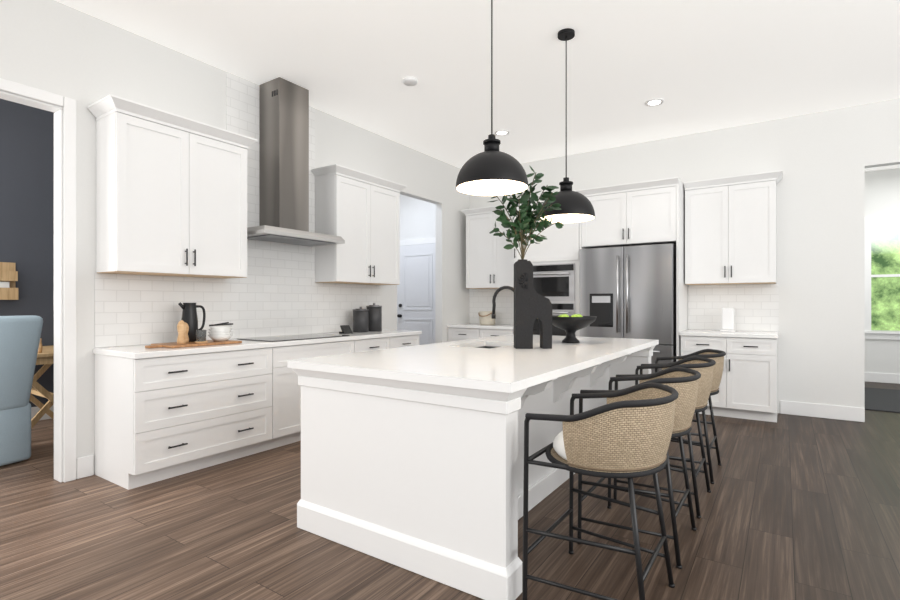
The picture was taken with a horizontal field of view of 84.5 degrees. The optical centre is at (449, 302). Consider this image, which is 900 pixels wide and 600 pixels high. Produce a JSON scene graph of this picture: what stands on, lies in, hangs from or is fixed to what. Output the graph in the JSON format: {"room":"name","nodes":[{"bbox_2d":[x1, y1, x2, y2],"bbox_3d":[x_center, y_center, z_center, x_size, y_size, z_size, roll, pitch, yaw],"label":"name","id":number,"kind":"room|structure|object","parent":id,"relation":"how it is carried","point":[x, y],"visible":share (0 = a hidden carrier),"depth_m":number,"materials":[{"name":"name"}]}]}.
{"room":"kitchen","nodes":[
{"label":"kitchen","id":0,"kind":"room"},
{"bbox_2d":[0,99,53,406],"bbox_3d":[-5.321,-0.415,3.951,0.120,3.330,5.800,0,0,34],"label":"wall","id":1,"kind":"structure","parent":0,"point":[26,190],"depth_m":5.19,"materials":[{"name":"paint"}]},
{"bbox_2d":[0,262,17,299],"bbox_3d":[-4.551,-0.220,4.891,0.100,0.380,0.420,0,0,34],"label":"shelf","id":2,"kind":"object","parent":1,"relation":"attached to","point":[8,279],"visible":1,"depth_m":5.00,"materials":[{"name":"brown wood"}]},
{"bbox_2d":[31,404,53,420],"bbox_3d":[-5.238,1.175,3.949,0.014,0.150,5.690,0,0,34],"label":"baseboard","id":3,"kind":"structure","parent":1,"relation":"attached to","point":[35,411],"depth_m":5.25,"materials":[{"name":"paint"}]},
{"bbox_2d":[0,0,468,473],"bbox_3d":[-1.704,-0.415,5.021,0.120,3.330,7.020,0,0,34],"label":"wall","id":4,"kind":"structure","parent":0,"point":[102,59],"depth_m":3.79,"materials":[{"name":"paint"}]},
{"bbox_2d":[0,90,62,481],"bbox_3d":[-3.206,-0.057,2.799,0.122,2.613,1.651,0,0,34],"label":"trim","id":5,"kind":"structure","parent":4,"relation":"attached to","point":[58,287],"depth_m":3.44,"materials":[{"name":"paint"}]},
{"bbox_2d":[0,78,75,482],"bbox_3d":[-3.145,-0.091,2.757,0.018,2.683,1.791,0,0,34],"label":"door frame","id":6,"kind":"structure","parent":4,"relation":"attached to","point":[67,104],"depth_m":3.46,"materials":[{"name":"paint"}]},
{"bbox_2d":[76,454,93,478],"bbox_3d":[-2.615,1.175,3.546,0.014,0.150,0.104,0,0,34],"label":"baseboard","id":7,"kind":"structure","parent":4,"relation":"attached to","point":[84,466],"depth_m":3.54,"materials":[{"name":"paint"}]},
{"bbox_2d":[87,94,257,278],"bbox_3d":[-2.138,-0.814,3.921,0.387,1.193,1.128,0,0,34],"label":"upper cabinet","id":8,"kind":"object","parent":4,"relation":"attached to","point":[171,194],"visible":1,"depth_m":3.71,"materials":[{"name":"paint"}]},
{"bbox_2d":[95,71,379,347],"bbox_3d":[-1.725,-0.875,4.872,0.007,2.407,3.070,0,0,34],"label":"backsplash","id":9,"kind":"structure","parent":4,"relation":"attached to","point":[278,291],"depth_m":4.64,"materials":[{"name":"tile"}]},
{"bbox_2d":[247,77,344,246],"bbox_3d":[-1.520,-1.333,4.729,0.489,1.490,0.930,0,0,34],"label":"range hood","id":10,"kind":"object","parent":4,"relation":"attached to","point":[284,160],"visible":0.92,"depth_m":4.66,"materials":[{"name":"metal"}]},
{"bbox_2d":[311,164,406,284],"bbox_3d":[-1.000,-0.814,5.608,0.387,1.193,1.138,0,0,34],"label":"upper cabinet","id":11,"kind":"object","parent":4,"relation":"attached to","point":[358,212],"visible":1,"depth_m":5.36,"materials":[{"name":"paint"}]},
{"bbox_2d":[0,382,899,599],"bbox_3d":[0.697,1.280,4.717,10.600,0.060,13.800,0,0,34],"label":"floor","id":12,"kind":"structure","parent":0,"point":[795,507],"depth_m":2.69,"materials":[{"name":"brown wood"}]},
{"bbox_2d":[0,315,42,465],"bbox_3d":[-3.729,0.667,3.687,0.853,1.135,0.824,0,0,22],"label":"chair","id":13,"kind":"object","parent":12,"relation":"on","point":[20,336],"visible":1,"depth_m":3.78,"materials":[{"name":"blue fabric"}]},
{"bbox_2d":[30,345,53,428],"bbox_3d":[-4.029,0.855,4.828,1.000,0.790,0.660,0,0,34],"label":"desk","id":14,"kind":"object","parent":12,"relation":"on","point":[45,357],"visible":0.15,"depth_m":4.55,"materials":[{"name":"brown wood"}]},
{"bbox_2d":[38,338,42,352],"bbox_3d":[-3.764,0.392,4.541,0.040,0.135,0.038,0,0,34],"label":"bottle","id":15,"kind":"object","parent":14,"relation":"on","point":[40,348],"visible":0.29,"depth_m":4.52,"materials":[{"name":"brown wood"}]},
{"bbox_2d":[95,346,282,489],"bbox_3d":[-2.016,0.811,3.895,0.618,0.878,1.123,0,0,34],"label":"base cabinet","id":16,"kind":"object","parent":12,"relation":"on","point":[157,419],"depth_m":3.56,"materials":[{"name":"paint"}]},
{"bbox_2d":[93,329,421,358],"bbox_3d":[-1.461,0.350,4.695,0.643,0.040,3.094,0,0,34],"label":"countertop","id":17,"kind":"structure","parent":16,"relation":"on","point":[137,352],"depth_m":3.82,"materials":[{"name":"stone"}]},
{"bbox_2d":[145,340,241,347],"bbox_3d":[-2.009,0.320,3.852,0.320,0.018,0.660,0,0,34],"label":"serving board","id":18,"kind":"object","parent":17,"relation":"on","point":[176,345],"visible":0.85,"depth_m":3.77,"materials":[{"name":"brown wood"}]},
{"bbox_2d":[177,320,188,343],"bbox_3d":[-2.021,0.220,3.728,0.064,0.180,0.062,0,0,34],"label":"pepper mill","id":19,"kind":"object","parent":18,"relation":"on","point":[182,330],"visible":1,"depth_m":3.69,"materials":[{"name":"brown wood"}]},
{"bbox_2d":[178,302,205,341],"bbox_3d":[-2.074,0.153,3.981,0.124,0.314,0.221,0,0,34],"label":"pitcher","id":20,"kind":"object","parent":18,"relation":"on","point":[189,315],"visible":0.73,"depth_m":3.92,"materials":[{"name":"black ceramic"}]},
{"bbox_2d":[195,330,207,342],"bbox_3d":[-1.926,0.261,3.832,0.090,0.098,0.090,0,0,34],"label":"mug","id":21,"kind":"object","parent":18,"relation":"on","point":[200,336],"visible":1,"depth_m":3.80,"materials":[{"name":"grey ceramic"}]},
{"bbox_2d":[208,322,233,340],"bbox_3d":[-1.861,0.234,4.018,0.196,0.151,0.196,0,0,34],"label":"bowls","id":22,"kind":"object","parent":18,"relation":"on","point":[221,332],"visible":1,"depth_m":3.96,"materials":[{"name":"ceramic"}]},
{"bbox_2d":[238,333,349,341],"bbox_3d":[-1.458,0.326,4.687,0.510,0.006,0.900,0,0,34],"label":"cooktop","id":23,"kind":"object","parent":17,"relation":"in","point":[290,337],"visible":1,"depth_m":4.59,"materials":[{"name":"black glass"}]},
{"bbox_2d":[339,325,352,333],"bbox_3d":[-1.118,0.285,5.290,0.110,0.088,0.120,0,0,34],"label":"smart display","id":24,"kind":"object","parent":17,"relation":"on","point":[345,329],"visible":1,"depth_m":5.27,"materials":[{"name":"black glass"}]},
{"bbox_2d":[353,306,369,331],"bbox_3d":[-1.007,0.186,5.589,0.183,0.285,0.183,0,0,-11],"label":"canister","id":25,"kind":"object","parent":17,"relation":"on","point":[369,318],"depth_m":5.51,"materials":[{"name":"metal"}]},
{"bbox_2d":[369,303,381,330],"bbox_3d":[-0.884,0.167,5.771,0.183,0.325,0.183,0,0,-11],"label":"canister","id":26,"kind":"object","parent":17,"relation":"on","point":[375,310],"depth_m":5.69,"materials":[{"name":"metal"}]},
{"bbox_2d":[283,339,362,445],"bbox_3d":[-1.454,0.811,4.728,0.618,0.878,1.013,0,0,34],"label":"base cabinet","id":27,"kind":"object","parent":12,"relation":"on","point":[291,389],"depth_m":4.35,"materials":[{"name":"paint"}]},
{"bbox_2d":[363,337,394,351],"bbox_3d":[-1.058,0.811,5.315,0.618,0.878,0.656,0,0,34],"label":"base cabinet","id":28,"kind":"object","parent":12,"relation":"on","point":[387,342],"depth_m":5.23,"materials":[{"name":"paint"}]},
{"bbox_2d":[395,335,418,347],"bbox_3d":[-0.779,0.811,5.728,0.618,0.878,0.593,0,0,34],"label":"base cabinet","id":29,"kind":"object","parent":12,"relation":"on","point":[410,340],"depth_m":5.60,"materials":[{"name":"paint"}]},
{"bbox_2d":[294,346,654,599],"bbox_3d":[0.447,0.805,3.522,1.369,0.890,2.770,0,0,34],"label":"kitchen island","id":30,"kind":"object","parent":12,"relation":"on","point":[412,458],"depth_m":2.35,"materials":[{"name":"wood"}]},
{"bbox_2d":[287,334,658,393],"bbox_3d":[0.454,0.340,3.517,1.380,0.040,2.800,0,0,34],"label":"island countertop","id":31,"kind":"structure","parent":30,"relation":"on","point":[495,364],"depth_m":2.69,"materials":[{"name":"white stone"}]},
{"bbox_2d":[491,286,513,318],"bbox_3d":[0.434,0.097,3.712,0.254,0.445,0.092,0,0,34],"label":"faucet","id":32,"kind":"object","parent":31,"relation":"on","point":[493,314],"visible":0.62,"depth_m":3.74,"materials":[{"name":"black metal"}]},
{"bbox_2d":[489,165,563,348],"bbox_3d":[0.507,-0.318,3.464,0.513,1.273,0.419,0,0,34],"label":"vase","id":33,"kind":"object","parent":31,"relation":"on","point":[531,304],"visible":0.92,"depth_m":3.43,"materials":[{"name":"black ceramic"}]},
{"bbox_2d":[552,314,596,342],"bbox_3d":[0.970,0.205,3.978,0.410,0.228,0.410,0,0,34],"label":"fruit bowl","id":34,"kind":"object","parent":31,"relation":"on","point":[571,325],"visible":0.98,"depth_m":3.87,"materials":[{"name":"black ceramic"}]},
{"bbox_2d":[448,328,513,341],"bbox_3d":[0.580,0.811,7.319,1.073,0.878,0.652,0,0,34],"label":"base cabinet","id":35,"kind":"object","parent":12,"relation":"on","point":[456,334],"visible":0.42,"depth_m":7.15,"materials":[{"name":"paint"}]},
{"bbox_2d":[447,323,513,329],"bbox_3d":[0.582,0.350,7.323,1.088,0.040,0.643,0,0,34],"label":"countertop","id":36,"kind":"structure","parent":35,"relation":"on","point":[495,326],"depth_m":7.17,"materials":[{"name":"stone"}]},
{"bbox_2d":[478,311,495,324],"bbox_3d":[0.549,0.229,7.359,0.244,0.200,0.267,0,0,34],"label":"basket","id":37,"kind":"object","parent":36,"relation":"on","point":[485,318],"visible":0.96,"depth_m":7.26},
{"bbox_2d":[513,190,578,335],"bbox_3d":[1.406,-0.080,6.734,0.920,2.660,0.697,0,0,34],"label":"tall cabinet","id":38,"kind":"object","parent":12,"relation":"on","point":[553,258],"visible":0.33,"depth_m":6.40,"materials":[{"name":"paint"}]},
{"bbox_2d":[522,382,678,599],"bbox_3d":[0.671,0.806,2.105,0.546,0.892,0.625,0,0,34],"label":"stool","id":39,"kind":"object","parent":12,"relation":"on","point":[626,433],"visible":1,"depth_m":1.89,"materials":[{"name":"wicker"}]},
{"bbox_2d":[580,244,675,372],"bbox_3d":[2.225,0.292,6.088,1.060,1.915,0.817,0,0,34],"label":"fridge","id":40,"kind":"object","parent":12,"relation":"on","point":[628,292],"visible":0.48,"depth_m":5.74,"materials":[{"name":"metal"}]},
{"bbox_2d":[578,177,687,360],"bbox_3d":[2.268,-0.080,6.153,1.150,2.660,0.697,0,0,34],"label":"surround","id":41,"kind":"object","parent":12,"relation":"on","point":[650,212],"visible":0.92,"depth_m":5.85,"materials":[{"name":"paint"}]},
{"bbox_2d":[577,367,700,568],"bbox_3d":[1.037,0.806,2.648,0.546,0.892,0.625,0,0,34],"label":"stool","id":42,"kind":"object","parent":12,"relation":"on","point":[683,381],"visible":0.56,"depth_m":2.48,"materials":[{"name":"wicker"}]},
{"bbox_2d":[613,356,715,518],"bbox_3d":[1.403,0.806,3.191,0.546,0.892,0.625,0,0,34],"label":"stool","id":43,"kind":"object","parent":12,"relation":"on","point":[703,366],"visible":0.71,"depth_m":3.01,"materials":[{"name":"wicker"}]},
{"bbox_2d":[640,349,725,483],"bbox_3d":[1.770,0.806,3.734,0.546,0.892,0.625,0,0,34],"label":"stool","id":44,"kind":"object","parent":12,"relation":"on","point":[717,356],"visible":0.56,"depth_m":3.55,"materials":[{"name":"wicker"}]},
{"bbox_2d":[681,336,776,421],"bbox_3d":[3.147,0.811,5.587,0.910,0.878,0.652,0,0,34],"label":"base cabinet","id":45,"kind":"object","parent":12,"relation":"on","point":[748,387],"visible":0.77,"depth_m":5.26,"materials":[{"name":"paint"}]},
{"bbox_2d":[679,329,778,338],"bbox_3d":[3.151,0.350,5.590,0.932,0.040,0.643,0,0,34],"label":"countertop","id":46,"kind":"structure","parent":45,"relation":"on","point":[742,334],"depth_m":5.39,"materials":[{"name":"stone"}]},
{"bbox_2d":[720,307,735,331],"bbox_3d":[3.173,0.192,5.652,0.150,0.275,0.100,0,0,34],"label":"paper towel holder","id":47,"kind":"object","parent":46,"relation":"on","point":[727,319],"visible":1,"depth_m":5.62,"materials":[{"name":"white paper"}]},
{"bbox_2d":[865,387,899,412],"bbox_3d":[6.292,1.244,5.949,2.300,0.012,1.900,0,0,34],"label":"rug","id":48,"kind":"object","parent":12,"relation":"on","point":[880,399],"depth_m":6.30,"materials":[{"name":"grey fabric"}]},
{"bbox_2d":[55,0,899,171],"bbox_3d":[0.697,-2.110,4.717,10.600,0.060,13.800,0,0,34],"label":"ceiling","id":49,"kind":"structure","parent":0,"point":[697,66],"depth_m":4.23,"materials":[{"name":"paint"}]},
{"bbox_2d":[403,77,417,85],"bbox_3d":[-0.372,-2.062,4.617,0.140,0.033,0.140,0,0,34],"label":"smoke detector","id":50,"kind":"object","parent":49,"relation":"attached to","point":[410,81],"visible":1,"depth_m":4.58,"materials":[{"name":"white plastic"}]},
{"bbox_2d":[456,0,527,195],"bbox_3d":[0.249,-1.379,2.944,0.430,1.397,0.430,0,0,34],"label":"pendant light","id":51,"kind":"object","parent":49,"relation":"hanging from","point":[491,170],"visible":1,"depth_m":2.85,"materials":[{"name":"black metal"}]},
{"bbox_2d":[494,130,509,135],"bbox_3d":[0.635,-2.073,6.037,0.183,0.010,0.183,0,0,28],"label":"recessed light","id":52,"kind":"object","parent":49,"relation":"in","point":[499,132],"depth_m":6.01,"materials":[{"name":"paint"}]},
{"bbox_2d":[540,28,594,222],"bbox_3d":[0.894,-1.362,3.812,0.430,1.432,0.430,0,0,34],"label":"pendant light","id":53,"kind":"object","parent":49,"relation":"hanging from","point":[575,206],"visible":0.79,"depth_m":3.73,"materials":[{"name":"black metal"}]},
{"bbox_2d":[645,98,663,105],"bbox_3d":[2.116,-2.073,5.122,0.183,0.010,0.183,0,0,28],"label":"recessed light","id":54,"kind":"object","parent":49,"relation":"in","point":[655,102],"depth_m":5.11,"materials":[{"name":"paint"}]},
{"bbox_2d":[400,98,899,412],"bbox_3d":[2.241,-0.415,6.667,8.420,3.330,0.120,0,0,34],"label":"wall","id":55,"kind":"structure","parent":0,"point":[818,158],"depth_m":5.46,"materials":[{"name":"paint"}]},
{"bbox_2d":[397,237,434,344],"bbox_3d":[-0.562,0.080,8.413,1.100,2.340,0.115,0,0,34],"label":"hall door","id":56,"kind":"structure","parent":55,"relation":"in","point":[416,299],"depth_m":8.43,"materials":[{"name":"paint"}]},
{"bbox_2d":[460,204,513,288],"bbox_3d":[0.683,-0.814,7.409,1.004,1.193,0.387,0,0,34],"label":"upper cabinet","id":57,"kind":"object","parent":55,"relation":"attached to","point":[489,262],"visible":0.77,"depth_m":7.35,"materials":[{"name":"paint"}]},
{"bbox_2d":[469,289,513,324],"bbox_3d":[0.760,0.057,7.586,1.088,0.544,0.007,0,0,34],"label":"backsplash","id":58,"kind":"structure","parent":55,"relation":"attached to","point":[480,299],"depth_m":7.65,"materials":[{"name":"tile"}]},
{"bbox_2d":[688,284,778,331],"bbox_3d":[3.329,0.057,5.854,0.932,0.544,0.007,0,0,34],"label":"backsplash","id":59,"kind":"structure","parent":55,"relation":"attached to","point":[755,307],"depth_m":5.82,"materials":[{"name":"tile"}]},
{"bbox_2d":[684,170,782,284],"bbox_3d":[3.242,-0.814,5.683,0.959,1.193,0.387,0,0,34],"label":"upper cabinet","id":60,"kind":"object","parent":55,"relation":"attached to","point":[730,229],"visible":1,"depth_m":5.57,"materials":[{"name":"paint"}]},
{"bbox_2d":[780,400,864,421],"bbox_3d":[4.028,1.175,5.378,0.735,0.150,0.014,0,0,34],"label":"baseboard","id":61,"kind":"structure","parent":55,"relation":"attached to","point":[848,413],"depth_m":5.36,"materials":[{"name":"paint"}]},
{"bbox_2d":[865,168,899,373],"bbox_3d":[7.180,-0.415,7.533,3.000,3.330,0.120,0,0,34],"label":"wall","id":62,"kind":"structure","parent":0,"point":[882,192],"depth_m":7.74,"materials":[{"name":"paint"}]},
{"bbox_2d":[865,372,899,383],"bbox_3d":[7.154,1.175,7.467,2.770,0.150,0.014,0,0,34],"label":"baseboard","id":63,"kind":"structure","parent":62,"relation":"attached to","point":[882,377],"depth_m":7.73,"materials":[{"name":"paint"}]},
{"bbox_2d":[865,214,899,339],"bbox_3d":[7.377,-0.395,7.289,2.020,1.930,0.060,0,0,34],"label":"window","id":64,"kind":"structure","parent":62,"relation":"in","point":[882,272],"depth_m":7.73,"materials":[{"name":"paint"}]}
]}

